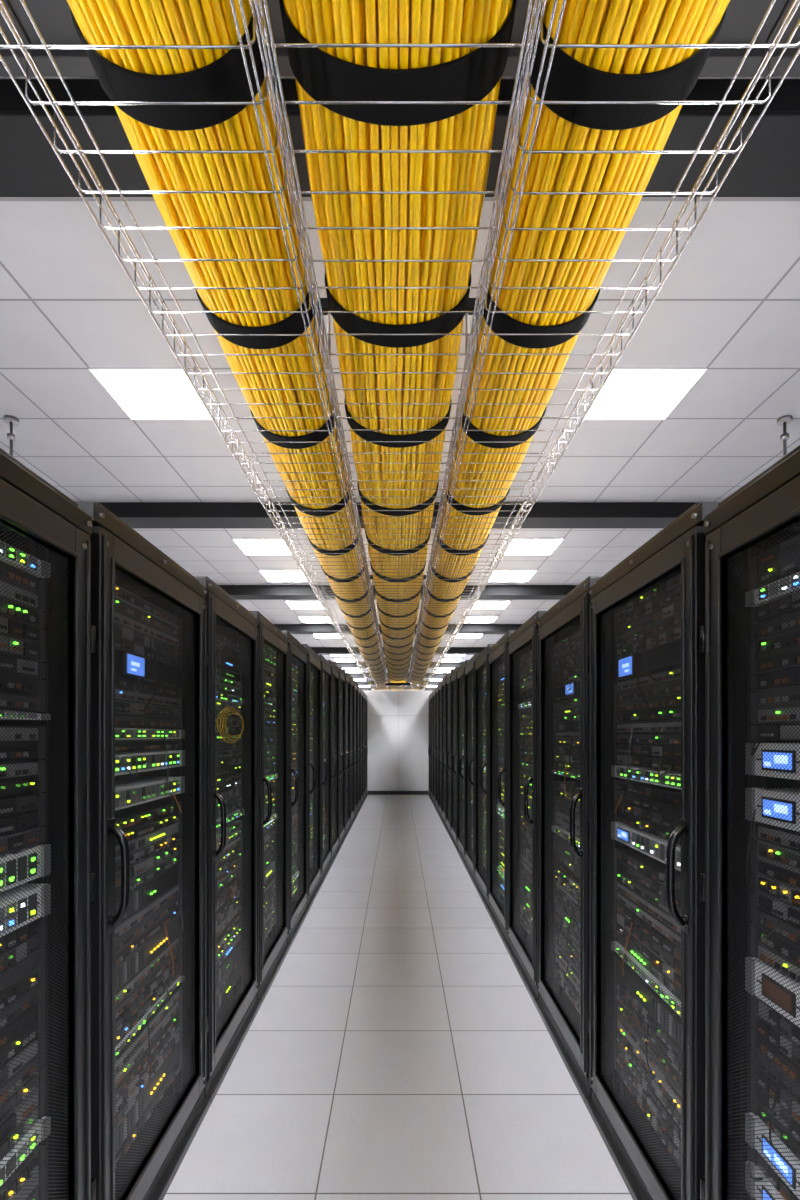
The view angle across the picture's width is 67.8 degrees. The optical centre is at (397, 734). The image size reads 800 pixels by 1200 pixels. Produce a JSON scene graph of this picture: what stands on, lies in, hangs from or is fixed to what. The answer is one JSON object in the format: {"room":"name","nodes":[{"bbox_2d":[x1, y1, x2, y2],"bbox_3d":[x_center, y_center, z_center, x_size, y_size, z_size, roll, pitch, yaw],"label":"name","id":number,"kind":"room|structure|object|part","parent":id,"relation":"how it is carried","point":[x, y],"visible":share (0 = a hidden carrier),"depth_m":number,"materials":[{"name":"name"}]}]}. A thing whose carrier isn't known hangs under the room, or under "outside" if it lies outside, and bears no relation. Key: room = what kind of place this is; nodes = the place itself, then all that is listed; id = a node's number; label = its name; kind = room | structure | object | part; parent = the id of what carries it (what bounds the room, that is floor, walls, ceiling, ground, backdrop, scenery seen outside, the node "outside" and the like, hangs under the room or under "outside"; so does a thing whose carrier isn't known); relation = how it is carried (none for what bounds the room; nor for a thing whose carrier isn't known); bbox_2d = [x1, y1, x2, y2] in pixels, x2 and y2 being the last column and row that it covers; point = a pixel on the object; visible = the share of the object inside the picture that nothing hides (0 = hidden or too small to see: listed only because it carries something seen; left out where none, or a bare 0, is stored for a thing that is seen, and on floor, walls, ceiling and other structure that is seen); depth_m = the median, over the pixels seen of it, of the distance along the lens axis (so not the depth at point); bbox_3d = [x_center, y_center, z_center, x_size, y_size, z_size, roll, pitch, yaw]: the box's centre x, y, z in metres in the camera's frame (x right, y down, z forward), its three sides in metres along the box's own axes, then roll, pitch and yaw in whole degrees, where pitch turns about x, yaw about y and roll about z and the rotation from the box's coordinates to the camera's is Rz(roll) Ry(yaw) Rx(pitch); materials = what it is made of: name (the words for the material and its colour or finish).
{"room":"server room","nodes":[
{"label":"server room","id":0,"kind":"room"},
{"bbox_2d":[163,795,632,1199],"bbox_3d":[0.000,1.730,15.000,8.800,0.100,38.000,0,0,0],"label":"floor","id":1,"kind":"structure","parent":0,"point":[397,1049],"depth_m":3.02,"materials":[{"name":"tile"}]},
{"bbox_2d":[0,448,95,1199],"bbox_3d":[-1.386,0.513,1.200,1.168,2.335,1.000,0,0,0],"label":"rack","id":2,"kind":"object","parent":1,"relation":"on","point":[48,636],"visible":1,"depth_m":1.54,"materials":[{"name":"black metal"}]},
{"bbox_3d":[-0.882,0.503,1.200,0.001,1.954,0.788,0,0,0],"label":"perforated panel","id":3,"kind":"part","parent":2,"relation":"part of","materials":[{"name":"black metal"}]},
{"bbox_2d":[76,502,210,1199],"bbox_3d":[-1.386,0.488,2.200,1.168,2.384,1.000,0,0,0],"label":"rack","id":4,"kind":"object","parent":1,"relation":"on","point":[149,664],"visible":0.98,"depth_m":2.14,"materials":[{"name":"black metal"}]},
{"bbox_3d":[-0.882,0.479,2.200,0.001,2.003,0.788,0,0,0],"label":"perforated panel","id":5,"kind":"part","parent":4,"relation":"part of","materials":[{"name":"black metal"}]},
{"bbox_2d":[194,576,260,1103],"bbox_3d":[-1.386,0.464,3.200,1.168,2.432,1.000,0,0,0],"label":"rack","id":6,"kind":"object","parent":1,"relation":"on","point":[232,634],"visible":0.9,"depth_m":3.23,"materials":[{"name":"black metal"}]},
{"bbox_3d":[-0.882,0.454,3.200,0.001,2.051,0.788,0,0,0],"label":"perforated panel","id":7,"kind":"part","parent":6,"relation":"part of","materials":[{"name":"black metal"}]},
{"bbox_2d":[250,611,290,1004],"bbox_3d":[-1.386,0.440,4.200,1.168,2.481,1.000,0,0,0],"label":"rack","id":8,"kind":"object","parent":1,"relation":"on","point":[273,647],"visible":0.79,"depth_m":4.32,"materials":[{"name":"black metal"}]},
{"bbox_3d":[-0.882,0.430,4.200,0.001,2.100,0.788,0,0,0],"label":"perforated panel","id":9,"kind":"part","parent":8,"relation":"part of","materials":[{"name":"black metal"}]},
{"bbox_2d":[281,631,308,945],"bbox_3d":[-1.386,0.415,5.200,1.168,2.530,1.000,0,0,0],"label":"rack","id":10,"kind":"object","parent":1,"relation":"on","point":[298,660],"visible":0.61,"depth_m":5.36,"materials":[{"name":"black metal"}]},
{"bbox_3d":[-0.876,0.411,5.200,0.040,2.329,0.944,0,0,0],"label":"door frame","id":11,"kind":"part","parent":10,"relation":"part of","materials":[{"name":"paint"}]},
{"bbox_3d":[-0.882,0.406,5.200,0.001,2.149,0.788,0,0,0],"label":"perforated panel","id":12,"kind":"part","parent":10,"relation":"part of","materials":[{"name":"black metal"}]},
{"bbox_2d":[302,644,322,909],"bbox_3d":[-1.386,0.391,6.200,1.168,2.578,1.000,0,0,0],"label":"rack","id":13,"kind":"object","parent":1,"relation":"on","point":[314,661],"visible":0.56,"depth_m":6.44,"materials":[{"name":"black metal"}]},
{"bbox_3d":[-0.882,0.381,6.200,0.001,2.197,0.788,0,0,0],"label":"perforated panel","id":14,"kind":"part","parent":13,"relation":"part of","materials":[{"name":"black metal"}]},
{"bbox_3d":[-0.876,0.386,6.200,0.040,2.377,0.944,0,0,0],"label":"door frame","id":15,"kind":"part","parent":13,"relation":"part of","materials":[{"name":"paint"}]},
{"bbox_2d":[316,653,331,881],"bbox_3d":[-1.386,0.366,7.200,1.168,2.627,1.000,0,0,0],"label":"rack","id":16,"kind":"object","parent":1,"relation":"on","point":[326,767],"visible":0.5,"depth_m":7.45,"materials":[{"name":"black metal"}]},
{"bbox_3d":[-0.882,0.357,7.200,0.001,2.246,0.788,0,0,0],"label":"perforated panel","id":17,"kind":"part","parent":16,"relation":"part of","materials":[{"name":"black metal"}]},
{"bbox_3d":[-0.876,0.362,7.200,0.040,2.426,0.944,0,0,0],"label":"door frame","id":18,"kind":"part","parent":16,"relation":"part of","materials":[{"name":"paint"}]},
{"bbox_2d":[327,660,339,863],"bbox_3d":[-1.386,0.342,8.200,1.168,2.676,1.000,0,0,0],"label":"rack","id":19,"kind":"object","parent":1,"relation":"on","point":[335,850],"visible":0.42,"depth_m":8.48,"materials":[{"name":"black metal"}]},
{"bbox_3d":[-0.882,0.333,8.200,0.001,2.295,0.788,0,0,0],"label":"perforated panel","id":20,"kind":"part","parent":19,"relation":"part of","materials":[{"name":"black metal"}]},
{"bbox_3d":[-0.876,0.338,8.200,0.040,2.475,0.944,0,0,0],"label":"door frame","id":21,"kind":"part","parent":19,"relation":"part of","materials":[{"name":"paint"}]},
{"bbox_2d":[335,665,345,848],"bbox_3d":[-1.386,0.318,9.200,1.168,2.724,1.000,0,0,0],"label":"rack","id":22,"kind":"object","parent":1,"relation":"on","point":[342,837],"visible":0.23,"depth_m":9.60,"materials":[{"name":"black metal"}]},
{"bbox_3d":[-0.882,0.308,9.200,0.001,2.344,0.788,0,0,0],"label":"perforated panel","id":23,"kind":"part","parent":22,"relation":"part of","materials":[{"name":"black metal"}]},
{"bbox_3d":[-0.876,0.313,9.200,0.040,2.524,0.944,0,0,0],"label":"door frame","id":24,"kind":"part","parent":22,"relation":"part of","materials":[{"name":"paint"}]},
{"bbox_2d":[342,669,350,836],"bbox_3d":[-1.386,0.293,10.200,1.168,2.773,1.000,0,0,0],"label":"rack","id":25,"kind":"object","parent":1,"relation":"on","point":[347,677],"visible":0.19,"depth_m":10.59,"materials":[{"name":"black metal"}]},
{"bbox_3d":[-0.882,0.284,10.200,0.001,2.392,0.788,0,0,0],"label":"perforated panel","id":26,"kind":"part","parent":25,"relation":"part of","materials":[{"name":"black metal"}]},
{"bbox_3d":[-0.876,0.289,10.200,0.040,2.572,0.944,0,0,0],"label":"door frame","id":27,"kind":"part","parent":25,"relation":"part of","materials":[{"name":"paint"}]},
{"bbox_2d":[348,673,354,826],"bbox_3d":[-1.386,0.273,11.200,1.168,2.814,1.000,0,0,0],"label":"rack","id":28,"kind":"object","parent":1,"relation":"on","point":[352,820],"visible":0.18,"depth_m":11.53,"materials":[{"name":"black metal"}]},
{"bbox_3d":[-0.882,0.264,11.200,0.001,2.433,0.788,0,0,0],"label":"perforated panel","id":29,"kind":"part","parent":28,"relation":"part of","materials":[{"name":"black metal"}]},
{"bbox_3d":[-0.876,0.269,11.200,0.040,2.613,0.944,0,0,0],"label":"door frame","id":30,"kind":"part","parent":28,"relation":"part of","materials":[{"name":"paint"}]},
{"bbox_2d":[353,680,357,818],"bbox_3d":[-1.386,0.273,12.200,1.168,2.814,1.000,0,0,0],"label":"rack","id":31,"kind":"object","parent":1,"relation":"on","point":[355,683],"visible":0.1,"depth_m":12.59,"materials":[{"name":"black metal"}]},
{"bbox_3d":[-0.882,0.264,12.200,0.001,2.433,0.788,0,0,0],"label":"perforated panel","id":32,"kind":"part","parent":31,"relation":"part of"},
{"bbox_2d":[357,685,360,812],"bbox_3d":[-1.386,0.273,13.200,1.168,2.814,1.000,0,0,0],"label":"rack","id":33,"kind":"object","parent":1,"relation":"on","point":[358,686],"visible":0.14,"depth_m":13.63,"materials":[{"name":"black metal"}]},
{"bbox_2d":[360,689,363,806],"bbox_3d":[-1.386,0.273,14.200,1.168,2.814,1.000,0,0,0],"label":"rack","id":34,"kind":"object","parent":1,"relation":"on","point":[361,690],"visible":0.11,"depth_m":14.59,"materials":[{"name":"black metal"}]},
{"bbox_2d":[363,691,365,801],"bbox_3d":[-1.386,0.273,15.200,1.168,2.814,1.000,0,0,0],"label":"rack","id":35,"kind":"object","parent":1,"relation":"on","point":[364,705],"visible":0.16,"depth_m":14.94,"materials":[{"name":"black metal"}]},
{"bbox_3d":[-0.876,0.269,15.200,0.040,2.613,0.944,0,0,0],"label":"door frame","id":36,"kind":"part","parent":35,"relation":"part of","materials":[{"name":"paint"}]},
{"bbox_2d":[365,694,367,796],"bbox_3d":[-1.386,0.273,16.200,1.168,2.814,1.000,0,0,0],"label":"rack","id":37,"kind":"object","parent":1,"relation":"on","point":[366,747],"visible":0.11,"depth_m":16.04,"materials":[{"name":"black metal"}]},
{"bbox_3d":[-0.876,0.269,16.200,0.040,2.613,0.944,0,0,0],"label":"door frame","id":38,"kind":"part","parent":37,"relation":"part of","materials":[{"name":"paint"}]},
{"bbox_2d":[428,694,430,796],"bbox_3d":[1.386,0.273,16.200,1.168,2.814,1.000,0,0,0],"label":"rack","id":39,"kind":"object","parent":1,"relation":"on","point":[429,747],"visible":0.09,"depth_m":16.04,"materials":[{"name":"black metal"}]},
{"bbox_3d":[0.876,0.269,16.200,0.040,2.613,0.944,0,0,0],"label":"door frame","id":40,"kind":"part","parent":39,"relation":"part of","materials":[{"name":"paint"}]},
{"bbox_2d":[430,691,432,801],"bbox_3d":[1.386,0.273,15.200,1.168,2.814,1.000,0,0,0],"label":"rack","id":41,"kind":"object","parent":1,"relation":"on","point":[431,705],"visible":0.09,"depth_m":14.94,"materials":[{"name":"black metal"}]},
{"bbox_3d":[0.876,0.269,15.200,0.040,2.613,0.944,0,0,0],"label":"door frame","id":42,"kind":"part","parent":41,"relation":"part of","materials":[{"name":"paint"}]},
{"bbox_2d":[432,689,435,806],"bbox_3d":[1.386,0.273,14.200,1.168,2.814,1.000,0,0,0],"label":"rack","id":43,"kind":"object","parent":1,"relation":"on","point":[434,690],"visible":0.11,"depth_m":14.59,"materials":[{"name":"black metal"}]},
{"bbox_2d":[435,685,438,812],"bbox_3d":[1.386,0.273,13.200,1.168,2.814,1.000,0,0,0],"label":"rack","id":44,"kind":"object","parent":1,"relation":"on","point":[437,686],"visible":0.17,"depth_m":13.59,"materials":[{"name":"black metal"}]},
{"bbox_2d":[438,680,442,818],"bbox_3d":[1.386,0.273,12.200,1.168,2.814,1.000,0,0,0],"label":"rack","id":45,"kind":"object","parent":1,"relation":"on","point":[440,683],"visible":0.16,"depth_m":12.59,"materials":[{"name":"black metal"}]},
{"bbox_3d":[0.882,0.264,12.200,0.001,2.433,0.788,0,0,0],"label":"perforated panel","id":46,"kind":"part","parent":45,"relation":"part of","materials":[{"name":"black metal"}]},
{"bbox_2d":[441,673,447,826],"bbox_3d":[1.386,0.273,11.200,1.168,2.814,1.000,0,0,0],"label":"rack","id":47,"kind":"object","parent":1,"relation":"on","point":[443,820],"visible":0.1,"depth_m":11.53,"materials":[{"name":"black metal"}]},
{"bbox_3d":[0.882,0.264,11.200,0.001,2.433,0.788,0,0,0],"label":"perforated panel","id":48,"kind":"part","parent":47,"relation":"part of","materials":[{"name":"black metal"}]},
{"bbox_3d":[0.876,0.269,11.200,0.040,2.613,0.944,0,0,0],"label":"door frame","id":49,"kind":"part","parent":47,"relation":"part of","materials":[{"name":"paint"}]},
{"bbox_2d":[445,669,453,836],"bbox_3d":[1.386,0.293,10.200,1.168,2.773,1.000,0,0,0],"label":"rack","id":50,"kind":"object","parent":1,"relation":"on","point":[448,677],"visible":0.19,"depth_m":10.59,"materials":[{"name":"black metal"}]},
{"bbox_3d":[0.876,0.289,10.200,0.040,2.572,0.944,0,0,0],"label":"door frame","id":51,"kind":"part","parent":50,"relation":"part of","materials":[{"name":"paint"}]},
{"bbox_3d":[0.882,0.284,10.200,0.001,2.392,0.788,0,0,0],"label":"perforated panel","id":52,"kind":"part","parent":50,"relation":"part of","materials":[{"name":"black metal"}]},
{"bbox_2d":[450,665,460,848],"bbox_3d":[1.386,0.318,9.200,1.168,2.724,1.000,0,0,0],"label":"rack","id":53,"kind":"object","parent":1,"relation":"on","point":[453,837],"visible":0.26,"depth_m":9.60,"materials":[{"name":"black metal"}]},
{"bbox_3d":[0.882,0.308,9.200,0.001,2.344,0.788,0,0,0],"label":"perforated panel","id":54,"kind":"part","parent":53,"relation":"part of","materials":[{"name":"black metal"}]},
{"bbox_3d":[0.876,0.313,9.200,0.040,2.524,0.944,0,0,0],"label":"door frame","id":55,"kind":"part","parent":53,"relation":"part of","materials":[{"name":"paint"}]},
{"bbox_2d":[456,660,468,863],"bbox_3d":[1.386,0.342,8.200,1.168,2.676,1.000,0,0,0],"label":"rack","id":56,"kind":"object","parent":1,"relation":"on","point":[460,850],"visible":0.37,"depth_m":8.49,"materials":[{"name":"black metal"}]},
{"bbox_3d":[0.882,0.333,8.200,0.001,2.295,0.788,0,0,0],"label":"perforated panel","id":57,"kind":"part","parent":56,"relation":"part of","materials":[{"name":"black metal"}]},
{"bbox_3d":[0.876,0.338,8.200,0.040,2.475,0.944,0,0,0],"label":"door frame","id":58,"kind":"part","parent":56,"relation":"part of","materials":[{"name":"paint"}]},
{"bbox_2d":[464,653,479,881],"bbox_3d":[1.386,0.366,7.200,1.168,2.627,1.000,0,0,0],"label":"rack","id":59,"kind":"object","parent":1,"relation":"on","point":[469,767],"visible":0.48,"depth_m":7.45,"materials":[{"name":"black metal"}]},
{"bbox_3d":[0.882,0.357,7.200,0.001,2.246,0.788,0,0,0],"label":"perforated panel","id":60,"kind":"part","parent":59,"relation":"part of","materials":[{"name":"black metal"}]},
{"bbox_3d":[0.876,0.362,7.200,0.040,2.426,0.944,0,0,0],"label":"door frame","id":61,"kind":"part","parent":59,"relation":"part of","materials":[{"name":"paint"}]},
{"bbox_2d":[473,644,493,909],"bbox_3d":[1.386,0.391,6.200,1.168,2.578,1.000,0,0,0],"label":"rack","id":62,"kind":"object","parent":1,"relation":"on","point":[481,661],"visible":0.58,"depth_m":6.44,"materials":[{"name":"black metal"}]},
{"bbox_3d":[0.882,0.381,6.200,0.001,2.197,0.788,0,0,0],"label":"perforated panel","id":63,"kind":"part","parent":62,"relation":"part of","materials":[{"name":"black metal"}]},
{"bbox_3d":[0.876,0.386,6.200,0.040,2.377,0.944,0,0,0],"label":"door frame","id":64,"kind":"part","parent":62,"relation":"part of","materials":[{"name":"paint"}]},
{"bbox_2d":[487,631,514,945],"bbox_3d":[1.386,0.415,5.200,1.168,2.530,1.000,0,0,0],"label":"rack","id":65,"kind":"object","parent":1,"relation":"on","point":[497,660],"visible":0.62,"depth_m":5.40,"materials":[{"name":"black metal"}]},
{"bbox_3d":[0.882,0.406,5.200,0.001,2.149,0.788,0,0,0],"label":"perforated panel","id":66,"kind":"part","parent":65,"relation":"part of","materials":[{"name":"black metal"}]},
{"bbox_3d":[0.876,0.411,5.200,0.040,2.329,0.944,0,0,0],"label":"door frame","id":67,"kind":"part","parent":65,"relation":"part of","materials":[{"name":"paint"}]},
{"bbox_2d":[505,611,545,1004],"bbox_3d":[1.386,0.440,4.200,1.168,2.481,1.000,0,0,0],"label":"rack","id":68,"kind":"object","parent":1,"relation":"on","point":[522,647],"visible":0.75,"depth_m":4.32,"materials":[{"name":"black metal"}]},
{"bbox_3d":[0.882,0.430,4.200,0.001,2.100,0.788,0,0,0],"label":"perforated panel","id":69,"kind":"part","parent":68,"relation":"part of","materials":[{"name":"black metal"}]},
{"bbox_2d":[535,576,601,1103],"bbox_3d":[1.386,0.464,3.200,1.168,2.432,1.000,0,0,0],"label":"rack","id":70,"kind":"object","parent":1,"relation":"on","point":[563,634],"visible":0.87,"depth_m":3.23,"materials":[{"name":"black metal"}]},
{"bbox_3d":[0.882,0.454,3.200,0.001,2.051,0.788,0,0,0],"label":"perforated panel","id":71,"kind":"part","parent":70,"relation":"part of","materials":[{"name":"black metal"}]},
{"bbox_2d":[585,502,719,1199],"bbox_3d":[1.386,0.488,2.200,1.168,2.384,1.000,0,0,0],"label":"rack","id":72,"kind":"object","parent":1,"relation":"on","point":[646,664],"visible":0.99,"depth_m":2.16,"materials":[{"name":"black metal"}]},
{"bbox_3d":[0.882,0.479,2.200,0.001,2.003,0.788,0,0,0],"label":"perforated panel","id":73,"kind":"part","parent":72,"relation":"part of","materials":[{"name":"black metal"}]},
{"bbox_2d":[700,445,799,1199],"bbox_3d":[1.386,0.513,1.200,1.168,2.335,1.000,0,0,0],"label":"rack","id":74,"kind":"object","parent":1,"relation":"on","point":[750,634],"visible":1,"depth_m":1.54,"materials":[{"name":"black metal"}]},
{"bbox_3d":[0.882,0.503,1.200,0.001,1.954,0.788,0,0,0],"label":"perforated panel","id":75,"kind":"part","parent":74,"relation":"part of","materials":[{"name":"black metal"}]},
{"bbox_2d":[364,691,431,790],"bbox_3d":[0.000,0.215,16.808,8.800,2.930,0.124,0,0,0],"label":"wall","id":76,"kind":"structure","parent":0,"point":[397,721],"depth_m":16.75,"materials":[{"name":"grey paint"}]},
{"bbox_2d":[367,791,428,794],"bbox_3d":[0.000,1.625,16.738,1.720,0.110,0.016,0,0,0],"label":"baseboard","id":77,"kind":"structure","parent":76,"relation":"attached to","point":[368,792],"depth_m":16.73,"materials":[{"name":"grey"}]},
{"bbox_2d":[333,662,462,667],"bbox_3d":[0.000,-2.257,19.230,8.800,0.165,0.320,0,0,0],"label":"ceiling beam","id":78,"kind":"structure","parent":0,"point":[341,664],"depth_m":19.10,"materials":[{"name":"black metal"}]},
{"bbox_2d":[349,673,446,677],"bbox_3d":[0.000,-2.257,22.530,8.800,0.165,0.320,0,0,0],"label":"ceiling beam","id":79,"kind":"structure","parent":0,"point":[355,675],"depth_m":22.40,"materials":[{"name":"black metal"}]},
{"bbox_2d":[356,681,439,684],"bbox_3d":[0.000,-2.257,25.830,8.800,0.165,0.320,0,0,0],"label":"ceiling beam","id":80,"kind":"structure","parent":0,"point":[358,682],"depth_m":25.70,"materials":[{"name":"black metal"}]},
{"bbox_2d":[360,687,435,690],"bbox_3d":[0.000,-2.257,29.130,8.800,0.165,0.320,0,0,0],"label":"ceiling beam","id":81,"kind":"structure","parent":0,"point":[363,688],"depth_m":29.00,"materials":[{"name":"black metal"}]},
{"bbox_2d":[386,683,409,684],"bbox_3d":[0.000,-1.244,14.552,0.600,0.058,0.104,0,0,0],"label":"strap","id":82,"kind":"object","parent":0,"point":[386,683],"visible":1,"depth_m":14.50,"materials":[{"name":"plastic"}]},
{"bbox_2d":[0,77,799,686],"bbox_3d":[0.000,-2.390,15.000,8.800,0.100,38.000,0,0,0],"label":"ceiling","id":83,"kind":"structure","parent":0,"point":[729,305],"depth_m":3.90,"materials":[{"name":"tile"}]},
{"bbox_2d":[3,415,18,456],"bbox_3d":[-2.860,-1.950,4.400,0.120,0.780,0.100,0,0,0],"label":"rod","id":84,"kind":"object","parent":83,"relation":"hanging from","point":[10,420],"visible":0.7,"depth_m":4.39,"materials":[{"name":"silver metal"}]},
{"bbox_2d":[89,368,211,419],"bbox_3d":[-1.670,-2.336,4.100,0.608,0.008,0.608,0,0,0],"label":"ceiling light","id":85,"kind":"object","parent":83,"relation":"in","point":[142,393],"depth_m":4.06,"materials":[{"name":"white plastic"}]},
{"bbox_2d":[233,539,291,554],"bbox_3d":[-1.670,-2.336,7.400,0.608,0.008,0.608,0,0,0],"label":"ceiling light","id":86,"kind":"object","parent":83,"relation":"in","point":[248,546],"depth_m":7.37,"materials":[{"name":"white plastic"}]},
{"bbox_2d":[259,570,307,581],"bbox_3d":[-1.670,-2.336,8.750,0.608,0.008,0.608,0,0,0],"label":"ceiling light","id":87,"kind":"object","parent":83,"relation":"in","point":[270,575],"depth_m":8.71,"materials":[{"name":"white plastic"}]},
{"bbox_2d":[285,601,323,608],"bbox_3d":[-1.670,-2.336,10.700,0.608,0.008,0.608,0,0,0],"label":"ceiling light","id":88,"kind":"object","parent":83,"relation":"in","point":[292,604],"depth_m":10.65,"materials":[{"name":"white plastic"}]},
{"bbox_2d":[298,616,331,622],"bbox_3d":[-1.670,-2.336,12.050,0.608,0.008,0.608,0,0,0],"label":"ceiling light","id":89,"kind":"object","parent":83,"relation":"in","point":[305,619],"depth_m":12.03,"materials":[{"name":"white plastic"}]},
{"bbox_2d":[313,634,340,637],"bbox_3d":[-1.670,-2.336,14.000,0.608,0.008,0.608,0,0,0],"label":"ceiling light","id":90,"kind":"object","parent":83,"relation":"in","point":[316,635],"depth_m":14.04,"materials":[{"name":"white plastic"}]},
{"bbox_2d":[334,659,354,661],"bbox_3d":[-1.670,-2.336,18.650,0.608,0.008,0.608,0,0,0],"label":"ceiling light","id":91,"kind":"object","parent":83,"relation":"in","point":[337,660],"depth_m":18.66,"materials":[{"name":"white plastic"}]},
{"bbox_2d":[95,502,700,527],"bbox_3d":[0.000,-2.257,6.110,8.800,0.165,0.320,0,0,0],"label":"ceiling beam","id":92,"kind":"structure","parent":83,"relation":"attached to","point":[135,514],"depth_m":5.98,"materials":[{"name":"black metal"}]},
{"bbox_2d":[218,585,577,599],"bbox_3d":[0.000,-2.257,9.410,8.800,0.165,0.320,0,0,0],"label":"ceiling beam","id":93,"kind":"structure","parent":83,"relation":"attached to","point":[238,592],"depth_m":9.28,"materials":[{"name":"black metal"}]},
{"bbox_2d":[273,624,522,633],"bbox_3d":[0.000,-2.257,12.680,8.800,0.165,0.320,0,0,0],"label":"ceiling beam","id":94,"kind":"structure","parent":83,"relation":"attached to","point":[291,628],"depth_m":12.55,"materials":[{"name":"black metal"}]},
{"bbox_2d":[310,647,485,654],"bbox_3d":[0.000,-2.257,15.980,8.800,0.165,0.320,0,0,0],"label":"ceiling beam","id":95,"kind":"structure","parent":83,"relation":"attached to","point":[323,650],"depth_m":15.85,"materials":[{"name":"black metal"}]},
{"bbox_2d":[317,298,478,360],"bbox_3d":[0.000,-1.792,2.250,0.640,0.777,0.040,0,0,0],"label":"hanger","id":96,"kind":"object","parent":83,"relation":"hanging from","point":[324,302],"visible":0.02,"depth_m":2.25,"materials":[{"name":"metal"}]},
{"bbox_2d":[370,573,425,591],"bbox_3d":[0.000,-1.792,6.110,0.640,0.777,0.040,0,0,0],"label":"hanger","id":97,"kind":"object","parent":83,"relation":"hanging from","point":[371,576],"visible":0.02,"depth_m":6.11,"materials":[{"name":"metal"}]},
{"bbox_2d":[0,0,388,690],"bbox_3d":[-0.511,-1.337,9.206,0.493,0.121,21.612,0,0,0],"label":"cable tray","id":98,"kind":"object","parent":97,"relation":"hanging from","point":[26,52],"visible":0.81,"depth_m":1.61,"materials":[{"name":"silver metal"}]},
{"bbox_2d":[67,0,386,688],"bbox_3d":[-0.462,-1.441,9.195,0.371,0.295,21.590,0,0,0],"label":"cable bundle","id":99,"kind":"object","parent":98,"relation":"on","point":[123,74],"visible":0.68,"depth_m":1.50,"materials":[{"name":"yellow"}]},
{"bbox_2d":[254,0,541,690],"bbox_3d":[0.000,-1.337,9.206,0.510,0.121,21.612,0,0,0],"label":"cable tray","id":100,"kind":"object","parent":97,"relation":"hanging from","point":[263,4],"visible":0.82,"depth_m":1.71,"materials":[{"name":"silver metal"}]},
{"bbox_2d":[279,0,516,687],"bbox_3d":[0.000,-1.446,9.195,0.466,0.306,21.590,0,0,0],"label":"cable bundle","id":101,"kind":"object","parent":100,"relation":"on","point":[320,73],"visible":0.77,"depth_m":1.50,"materials":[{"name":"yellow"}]},
{"bbox_2d":[407,0,799,690],"bbox_3d":[0.511,-1.337,9.206,0.493,0.121,21.612,0,0,0],"label":"cable tray","id":102,"kind":"object","parent":97,"relation":"hanging from","point":[769,52],"visible":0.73,"depth_m":1.71,"materials":[{"name":"silver metal"}]},
{"bbox_2d":[409,0,729,685],"bbox_3d":[0.462,-1.441,9.195,0.370,0.297,21.590,0,0,0],"label":"cable bundle","id":103,"kind":"object","parent":102,"relation":"on","point":[576,74],"visible":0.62,"depth_m":1.48,"materials":[{"name":"yellow plastic"}]},
{"bbox_2d":[0,79,799,196],"bbox_3d":[0.000,-2.257,2.250,8.800,0.165,0.320,0,0,0],"label":"ceiling beam","id":104,"kind":"structure","parent":83,"relation":"attached to","point":[768,165],"depth_m":2.19,"materials":[{"name":"black metal"}]},
{"bbox_2d":[441,659,461,661],"bbox_3d":[1.670,-2.336,18.650,0.608,0.008,0.608,0,0,0],"label":"ceiling light","id":105,"kind":"object","parent":83,"relation":"in","point":[443,660],"depth_m":18.66,"materials":[{"name":"white plastic"}]},
{"bbox_2d":[455,634,482,637],"bbox_3d":[1.670,-2.336,14.000,0.608,0.008,0.608,0,0,0],"label":"ceiling light","id":106,"kind":"object","parent":83,"relation":"in","point":[458,635],"depth_m":14.04,"materials":[{"name":"white plastic"}]},
{"bbox_2d":[464,616,497,622],"bbox_3d":[1.670,-2.336,12.050,0.608,0.008,0.608,0,0,0],"label":"ceiling light","id":107,"kind":"object","parent":83,"relation":"in","point":[470,619],"depth_m":12.03,"materials":[{"name":"white plastic"}]},
{"bbox_2d":[472,601,510,608],"bbox_3d":[1.670,-2.336,10.700,0.608,0.008,0.608,0,0,0],"label":"ceiling light","id":108,"kind":"object","parent":83,"relation":"in","point":[479,604],"depth_m":10.65,"materials":[{"name":"white plastic"}]},
{"bbox_2d":[488,570,536,581],"bbox_3d":[1.670,-2.336,8.750,0.608,0.008,0.608,0,0,0],"label":"ceiling light","id":109,"kind":"object","parent":83,"relation":"in","point":[498,575],"depth_m":8.71,"materials":[{"name":"white plastic"}]},
{"bbox_2d":[504,539,562,554],"bbox_3d":[1.670,-2.336,7.400,0.608,0.008,0.608,0,0,0],"label":"ceiling light","id":110,"kind":"object","parent":83,"relation":"in","point":[517,546],"depth_m":7.37,"materials":[{"name":"white plastic"}]},
{"bbox_2d":[584,368,706,419],"bbox_3d":[1.670,-2.336,4.100,0.608,0.008,0.608,0,0,0],"label":"ceiling light","id":111,"kind":"object","parent":83,"relation":"in","point":[628,393],"depth_m":4.06,"materials":[{"name":"white plastic"}]},
{"bbox_2d":[777,415,792,456],"bbox_3d":[2.860,-1.950,4.400,0.120,0.780,0.100,0,0,0],"label":"rod","id":112,"kind":"object","parent":83,"relation":"hanging from","point":[785,420],"visible":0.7,"depth_m":4.39,"materials":[{"name":"silver metal"}]},
{"bbox_2d":[0,0,799,76],"bbox_3d":[0.000,-2.275,1.375,8.800,0.130,1.250,0,0,0],"label":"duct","id":113,"kind":"object","parent":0,"point":[52,18],"depth_m":1.91,"materials":[{"name":"black metal"}]}
]}

